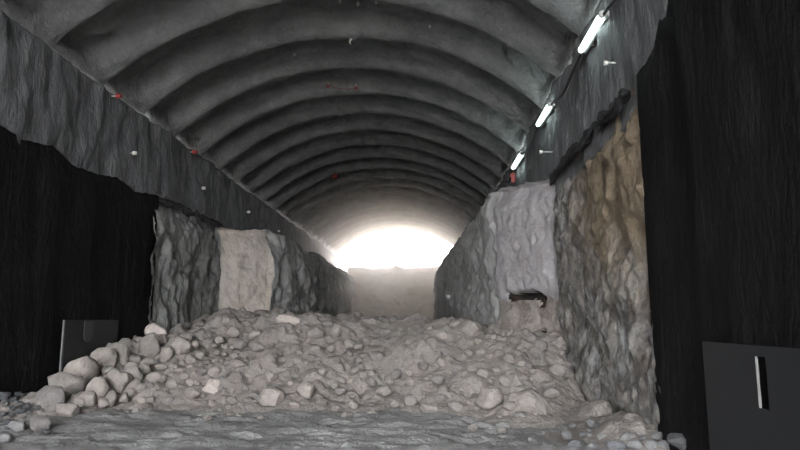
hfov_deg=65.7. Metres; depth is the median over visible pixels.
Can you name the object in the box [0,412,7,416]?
stone
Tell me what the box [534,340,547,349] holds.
stone
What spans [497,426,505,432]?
stone
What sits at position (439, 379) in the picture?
stone
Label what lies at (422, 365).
stone
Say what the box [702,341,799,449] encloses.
panel
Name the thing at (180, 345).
boulder
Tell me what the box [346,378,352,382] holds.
stone
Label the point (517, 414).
stone
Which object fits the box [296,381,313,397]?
boulder
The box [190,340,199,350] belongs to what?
stone
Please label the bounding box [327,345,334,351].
stone
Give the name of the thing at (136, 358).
stone
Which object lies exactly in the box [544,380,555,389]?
stone
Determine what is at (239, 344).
stone
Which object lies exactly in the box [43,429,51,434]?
stone
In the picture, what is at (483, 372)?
stone
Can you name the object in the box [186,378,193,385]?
stone
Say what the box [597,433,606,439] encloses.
stone
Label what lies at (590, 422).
stone
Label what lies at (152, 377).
stone
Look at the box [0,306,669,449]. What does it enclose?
rubble heap
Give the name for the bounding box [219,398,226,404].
stone
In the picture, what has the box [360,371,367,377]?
stone
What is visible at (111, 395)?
rock
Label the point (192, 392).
rock
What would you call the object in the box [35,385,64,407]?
boulder
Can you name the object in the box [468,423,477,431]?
stone
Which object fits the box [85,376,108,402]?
boulder
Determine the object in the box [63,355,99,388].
boulder
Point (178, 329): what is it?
boulder
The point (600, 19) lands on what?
lamp
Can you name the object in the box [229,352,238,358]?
stone
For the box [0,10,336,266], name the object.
wall
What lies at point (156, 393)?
stone
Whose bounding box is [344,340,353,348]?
stone
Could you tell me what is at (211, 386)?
boulder
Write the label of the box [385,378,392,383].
stone
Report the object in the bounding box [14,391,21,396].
stone
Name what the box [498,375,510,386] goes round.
stone
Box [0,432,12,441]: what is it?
rock
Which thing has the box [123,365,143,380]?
boulder
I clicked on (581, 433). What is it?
stone
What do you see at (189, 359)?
stone
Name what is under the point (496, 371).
stone
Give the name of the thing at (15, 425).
rock
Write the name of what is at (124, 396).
stone
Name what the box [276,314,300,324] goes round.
boulder
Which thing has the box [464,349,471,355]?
stone
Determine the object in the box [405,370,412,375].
stone
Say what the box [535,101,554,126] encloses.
lamp
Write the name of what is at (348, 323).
stone
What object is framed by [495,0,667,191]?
wall
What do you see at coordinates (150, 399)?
stone
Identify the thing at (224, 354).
stone
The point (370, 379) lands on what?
stone
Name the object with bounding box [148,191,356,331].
wall
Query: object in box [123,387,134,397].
stone
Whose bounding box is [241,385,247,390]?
stone
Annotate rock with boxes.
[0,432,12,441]
[7,420,25,431]
[105,390,116,406]
[184,387,201,398]
[367,351,382,360]
[448,400,462,411]
[620,432,635,439]
[667,433,685,449]
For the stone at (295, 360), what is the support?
on the rubble heap
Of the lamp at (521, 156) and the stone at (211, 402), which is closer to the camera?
the stone at (211, 402)
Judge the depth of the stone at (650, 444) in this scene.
5.96 m
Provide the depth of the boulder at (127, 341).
11.58 m
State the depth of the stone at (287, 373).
9.90 m
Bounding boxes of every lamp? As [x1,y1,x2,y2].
[511,151,524,169]
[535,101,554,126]
[577,10,608,53]
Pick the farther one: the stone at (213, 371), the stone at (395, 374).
the stone at (213, 371)
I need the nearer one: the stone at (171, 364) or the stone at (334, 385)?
the stone at (334, 385)
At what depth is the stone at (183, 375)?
10.09 m
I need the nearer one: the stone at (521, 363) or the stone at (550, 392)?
the stone at (550, 392)
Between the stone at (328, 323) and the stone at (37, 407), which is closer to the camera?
the stone at (37, 407)
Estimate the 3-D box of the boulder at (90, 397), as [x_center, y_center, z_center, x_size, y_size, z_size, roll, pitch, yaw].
[-4.512,2.509,8.960,0.241,0.234,0.220,0,-9,-1]
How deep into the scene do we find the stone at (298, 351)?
10.64 m
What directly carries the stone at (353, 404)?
on the rubble heap
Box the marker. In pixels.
[112,93,121,98]
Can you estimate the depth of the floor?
7.24 m
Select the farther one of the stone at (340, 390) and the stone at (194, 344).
the stone at (194, 344)
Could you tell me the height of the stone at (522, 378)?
0.081 m
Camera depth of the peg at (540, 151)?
11.76 m
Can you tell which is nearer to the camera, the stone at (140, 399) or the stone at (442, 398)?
the stone at (442, 398)
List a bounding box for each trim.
[158,197,222,227]
[549,88,630,185]
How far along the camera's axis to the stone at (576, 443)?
6.21 m
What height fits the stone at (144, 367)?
0.224 m
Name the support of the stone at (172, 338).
on the rubble heap
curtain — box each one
[0,125,158,401]
[637,0,799,449]
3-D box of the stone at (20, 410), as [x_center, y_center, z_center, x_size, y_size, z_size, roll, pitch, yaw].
[-4.985,2.443,8.158,0.141,0.090,0.117,5,-10,-31]
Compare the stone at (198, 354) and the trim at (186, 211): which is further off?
the trim at (186, 211)
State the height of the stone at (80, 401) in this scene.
0.150 m
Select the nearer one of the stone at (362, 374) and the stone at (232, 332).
the stone at (362, 374)
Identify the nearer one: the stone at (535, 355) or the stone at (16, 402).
the stone at (16, 402)
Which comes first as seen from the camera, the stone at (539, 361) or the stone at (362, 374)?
the stone at (539, 361)
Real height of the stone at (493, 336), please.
0.090 m
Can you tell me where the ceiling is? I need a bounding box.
[0,0,600,253]
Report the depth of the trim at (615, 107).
8.45 m
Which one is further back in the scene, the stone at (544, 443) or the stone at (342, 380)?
the stone at (342, 380)
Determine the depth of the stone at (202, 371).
10.22 m
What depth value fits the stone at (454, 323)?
11.46 m
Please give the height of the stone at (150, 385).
0.139 m
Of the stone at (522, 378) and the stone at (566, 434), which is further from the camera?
the stone at (522, 378)
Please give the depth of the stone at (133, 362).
10.73 m
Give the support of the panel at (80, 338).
on the floor
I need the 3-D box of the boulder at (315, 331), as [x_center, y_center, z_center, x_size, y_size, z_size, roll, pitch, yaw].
[-1.561,1.969,11.337,0.304,0.230,0.229,4,-10,-24]
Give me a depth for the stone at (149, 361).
10.28 m
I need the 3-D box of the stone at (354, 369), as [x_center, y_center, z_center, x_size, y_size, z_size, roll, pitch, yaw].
[-0.747,2.393,10.233,0.142,0.102,0.116,1,-9,-8]
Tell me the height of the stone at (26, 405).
0.086 m
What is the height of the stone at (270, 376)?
0.179 m
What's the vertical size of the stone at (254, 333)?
0.198 m
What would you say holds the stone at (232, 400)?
on the rubble heap
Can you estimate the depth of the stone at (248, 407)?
8.97 m
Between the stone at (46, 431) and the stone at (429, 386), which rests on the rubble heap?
the stone at (429, 386)
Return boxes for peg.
[539,150,552,153]
[603,60,615,65]
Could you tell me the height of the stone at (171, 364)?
0.131 m
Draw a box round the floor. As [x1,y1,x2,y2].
[0,408,609,449]
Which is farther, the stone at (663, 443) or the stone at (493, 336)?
the stone at (493, 336)
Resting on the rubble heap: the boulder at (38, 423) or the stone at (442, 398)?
the stone at (442, 398)
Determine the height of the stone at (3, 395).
0.115 m
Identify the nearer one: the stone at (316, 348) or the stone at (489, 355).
the stone at (489, 355)
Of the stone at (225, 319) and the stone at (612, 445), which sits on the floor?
the stone at (612, 445)
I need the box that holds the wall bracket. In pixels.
[510,173,514,182]
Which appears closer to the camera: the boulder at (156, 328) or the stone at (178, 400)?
the stone at (178, 400)
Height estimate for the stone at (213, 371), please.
0.170 m
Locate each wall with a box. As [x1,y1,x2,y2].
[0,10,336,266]
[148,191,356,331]
[433,88,661,438]
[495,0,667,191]
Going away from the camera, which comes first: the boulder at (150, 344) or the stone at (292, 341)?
the stone at (292, 341)
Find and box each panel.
[59,320,118,371]
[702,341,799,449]
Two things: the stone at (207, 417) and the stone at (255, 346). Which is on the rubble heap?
the stone at (255, 346)
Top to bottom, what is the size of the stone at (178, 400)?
0.127 m
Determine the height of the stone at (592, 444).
0.098 m
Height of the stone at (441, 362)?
0.162 m
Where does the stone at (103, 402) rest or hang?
on the rubble heap
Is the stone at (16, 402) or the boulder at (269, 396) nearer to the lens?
the stone at (16, 402)
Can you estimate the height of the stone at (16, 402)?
0.101 m
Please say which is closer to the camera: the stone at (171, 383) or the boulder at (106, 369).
the stone at (171, 383)
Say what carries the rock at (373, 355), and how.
on the rubble heap
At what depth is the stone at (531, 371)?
9.08 m
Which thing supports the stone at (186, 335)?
on the rubble heap
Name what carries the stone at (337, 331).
on the rubble heap
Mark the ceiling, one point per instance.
(435, 120)
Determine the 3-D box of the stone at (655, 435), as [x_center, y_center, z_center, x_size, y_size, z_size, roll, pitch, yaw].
[2.580,2.117,6.222,0.101,0.082,0.087,-5,-10,28]
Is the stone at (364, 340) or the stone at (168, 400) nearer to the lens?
the stone at (168, 400)
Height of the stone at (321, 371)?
0.105 m
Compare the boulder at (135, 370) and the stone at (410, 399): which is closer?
the stone at (410, 399)
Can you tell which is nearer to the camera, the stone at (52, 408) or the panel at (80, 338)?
the stone at (52, 408)
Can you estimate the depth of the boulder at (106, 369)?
10.36 m
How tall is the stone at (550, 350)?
0.110 m
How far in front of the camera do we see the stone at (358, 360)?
10.56 m
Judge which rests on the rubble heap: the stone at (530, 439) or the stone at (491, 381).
the stone at (491, 381)
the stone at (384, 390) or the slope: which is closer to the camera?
the stone at (384, 390)
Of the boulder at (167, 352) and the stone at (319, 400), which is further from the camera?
the boulder at (167, 352)
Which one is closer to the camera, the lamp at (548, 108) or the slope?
the lamp at (548, 108)
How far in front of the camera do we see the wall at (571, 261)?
9.58 m
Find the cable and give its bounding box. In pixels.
[505,0,616,183]
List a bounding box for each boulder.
[29,415,50,431]
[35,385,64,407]
[47,371,85,392]
[55,402,79,416]
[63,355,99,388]
[79,390,96,405]
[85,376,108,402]
[90,347,116,373]
[101,366,114,379]
[105,368,132,392]
[110,342,130,364]
[119,338,131,347]
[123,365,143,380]
[139,333,160,355]
[144,323,166,334]
[160,346,173,361]
[171,336,190,353]
[174,324,185,334]
[202,379,220,393]
[258,387,284,405]
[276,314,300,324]
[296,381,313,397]
[306,326,323,337]
[420,402,438,412]
[476,387,503,409]
[519,393,536,407]
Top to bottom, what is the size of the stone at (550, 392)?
0.155 m
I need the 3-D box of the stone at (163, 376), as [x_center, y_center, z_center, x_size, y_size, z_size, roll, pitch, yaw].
[-3.854,2.441,9.926,0.208,0.167,0.176,-8,-12,43]
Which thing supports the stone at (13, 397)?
on the rubble heap
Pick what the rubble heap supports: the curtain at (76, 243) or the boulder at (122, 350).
the boulder at (122, 350)
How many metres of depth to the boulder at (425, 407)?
8.62 m
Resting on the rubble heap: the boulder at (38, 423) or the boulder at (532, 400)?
the boulder at (532, 400)
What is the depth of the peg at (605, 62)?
7.87 m
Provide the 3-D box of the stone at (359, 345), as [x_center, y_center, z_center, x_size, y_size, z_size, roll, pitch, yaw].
[-0.753,2.176,11.134,0.143,0.112,0.113,1,-9,-9]
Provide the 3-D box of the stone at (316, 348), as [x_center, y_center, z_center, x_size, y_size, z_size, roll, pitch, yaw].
[-1.466,2.150,10.752,0.165,0.130,0.124,0,-9,3]
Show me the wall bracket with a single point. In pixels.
(512, 175)
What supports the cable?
attached to the wall at (627, 37)
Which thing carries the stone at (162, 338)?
on the rubble heap
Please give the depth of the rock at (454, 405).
8.56 m
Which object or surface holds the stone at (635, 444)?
on the rubble heap
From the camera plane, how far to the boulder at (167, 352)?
10.52 m
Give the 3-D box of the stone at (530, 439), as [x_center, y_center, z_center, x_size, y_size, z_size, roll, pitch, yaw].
[1.409,2.291,6.589,0.088,0.074,0.084,-5,-10,30]
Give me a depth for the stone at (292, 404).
8.88 m
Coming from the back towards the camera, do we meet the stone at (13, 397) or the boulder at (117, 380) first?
the boulder at (117, 380)
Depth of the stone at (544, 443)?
6.25 m
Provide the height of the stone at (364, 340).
0.149 m
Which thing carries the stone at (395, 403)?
on the rubble heap
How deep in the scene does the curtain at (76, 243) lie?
9.91 m
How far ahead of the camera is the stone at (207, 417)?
8.21 m
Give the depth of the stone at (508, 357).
9.44 m
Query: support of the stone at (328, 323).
on the rubble heap
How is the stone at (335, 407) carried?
on the rubble heap
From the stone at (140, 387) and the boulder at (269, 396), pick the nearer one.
the boulder at (269, 396)
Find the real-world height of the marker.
0.105 m
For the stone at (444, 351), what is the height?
0.174 m
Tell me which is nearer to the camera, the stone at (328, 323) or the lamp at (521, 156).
the stone at (328, 323)
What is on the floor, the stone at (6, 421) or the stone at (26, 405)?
the stone at (6, 421)
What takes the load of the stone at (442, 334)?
on the rubble heap
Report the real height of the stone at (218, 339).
0.132 m
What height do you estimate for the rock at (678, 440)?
0.157 m
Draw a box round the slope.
[347,265,438,319]
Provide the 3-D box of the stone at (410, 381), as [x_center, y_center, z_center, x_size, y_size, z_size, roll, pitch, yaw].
[0.158,2.421,9.559,0.151,0.120,0.103,3,-9,-16]
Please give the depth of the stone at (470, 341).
10.59 m
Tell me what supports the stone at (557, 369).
on the rubble heap
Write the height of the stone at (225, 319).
0.144 m
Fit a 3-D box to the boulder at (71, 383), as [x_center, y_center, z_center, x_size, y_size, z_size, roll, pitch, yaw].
[-5.098,2.449,9.433,0.504,0.445,0.548,8,-12,-42]
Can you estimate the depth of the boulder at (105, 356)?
10.55 m
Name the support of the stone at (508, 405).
on the rubble heap
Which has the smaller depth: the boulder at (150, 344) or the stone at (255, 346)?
the stone at (255, 346)
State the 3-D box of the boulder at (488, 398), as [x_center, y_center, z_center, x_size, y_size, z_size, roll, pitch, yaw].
[1.237,2.385,8.508,0.355,0.313,0.365,5,-10,-28]
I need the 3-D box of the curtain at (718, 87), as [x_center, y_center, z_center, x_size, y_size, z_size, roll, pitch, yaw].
[2.667,-1.144,-1.071,0.853,5.737,15.750,0,-9,2]
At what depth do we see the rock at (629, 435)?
6.26 m
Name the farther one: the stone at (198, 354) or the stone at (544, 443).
the stone at (198, 354)
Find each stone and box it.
[0,392,10,399]
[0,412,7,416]
[3,419,11,424]
[7,395,16,400]
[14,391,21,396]
[14,400,22,405]
[15,407,26,413]
[22,403,30,408]
[33,405,40,410]
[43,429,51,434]
[45,405,55,411]
[74,397,84,406]
[98,396,108,407]
[119,392,128,401]
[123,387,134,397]
[124,361,139,367]
[130,355,141,361]
[133,383,147,393]
[137,396,145,402]
[139,362,150,375]
[141,357,154,365]
[145,372,161,382]
[145,396,154,402]
[146,382,153,388]
[153,390,163,397]
[155,363,167,370]
[156,334,167,343]
[159,373,166,382]
[162,396,173,403]
[165,379,177,387]
[168,336,176,344]
[168,362,176,367]
[172,398,184,404]
[179,372,188,378]
[180,332,191,341]
[185,355,195,362]
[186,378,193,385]
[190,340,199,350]
[195,351,203,358]
[197,367,208,376]
[203,414,211,420]
[207,366,220,376]
[209,399,217,405]
[215,336,224,342]
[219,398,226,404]
[221,351,228,357]
[222,317,230,322]
[227,327,239,336]
[227,396,236,403]
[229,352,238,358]
[234,340,247,348]
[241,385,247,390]
[244,405,254,410]
[248,330,260,339]
[250,342,264,351]
[265,371,277,381]
[283,371,290,376]
[288,400,298,407]
[290,339,300,344]
[292,357,300,363]
[295,349,303,354]
[300,318,307,324]
[311,345,319,352]
[316,398,326,404]
[318,369,325,374]
[322,320,333,327]
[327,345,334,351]
[330,327,341,336]
[330,383,337,388]
[331,404,340,410]
[335,387,345,393]
[336,377,345,383]
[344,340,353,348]
[346,321,354,325]
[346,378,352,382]
[348,400,357,408]
[350,367,358,372]
[354,343,361,348]
[354,357,362,363]
[360,337,370,344]
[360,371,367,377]
[366,376,376,385]
[376,385,390,396]
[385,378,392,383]
[390,399,399,406]
[391,369,401,378]
[404,394,416,404]
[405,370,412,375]
[405,378,414,385]
[417,361,427,369]
[426,384,433,389]
[432,374,444,384]
[434,394,447,402]
[436,330,447,338]
[436,357,446,365]
[440,347,450,355]
[449,320,459,327]
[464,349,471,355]
[467,339,474,344]
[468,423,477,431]
[474,338,482,344]
[475,347,484,356]
[476,368,488,377]
[486,353,492,358]
[488,378,494,383]
[491,334,497,338]
[491,367,500,374]
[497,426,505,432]
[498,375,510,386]
[502,401,515,410]
[503,352,514,362]
[511,384,524,392]
[514,412,524,416]
[517,361,524,366]
[520,375,527,380]
[528,437,536,442]
[529,368,535,373]
[531,352,538,358]
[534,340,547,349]
[536,358,545,364]
[542,387,559,397]
[542,441,555,446]
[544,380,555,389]
[547,348,558,354]
[550,363,565,376]
[561,430,571,438]
[567,439,582,446]
[579,431,586,436]
[586,419,594,426]
[586,442,598,447]
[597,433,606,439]
[606,440,625,449]
[626,439,642,449]
[643,438,656,449]
[652,432,661,438]
[657,440,668,448]
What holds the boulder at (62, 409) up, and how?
on the rubble heap
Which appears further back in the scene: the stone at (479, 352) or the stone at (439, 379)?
the stone at (479, 352)
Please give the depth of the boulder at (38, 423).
7.53 m
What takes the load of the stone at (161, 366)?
on the rubble heap
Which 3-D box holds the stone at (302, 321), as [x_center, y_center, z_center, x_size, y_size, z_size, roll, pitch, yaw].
[-1.869,1.893,12.044,0.166,0.167,0.185,4,-10,-27]
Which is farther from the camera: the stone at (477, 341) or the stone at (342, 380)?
the stone at (477, 341)

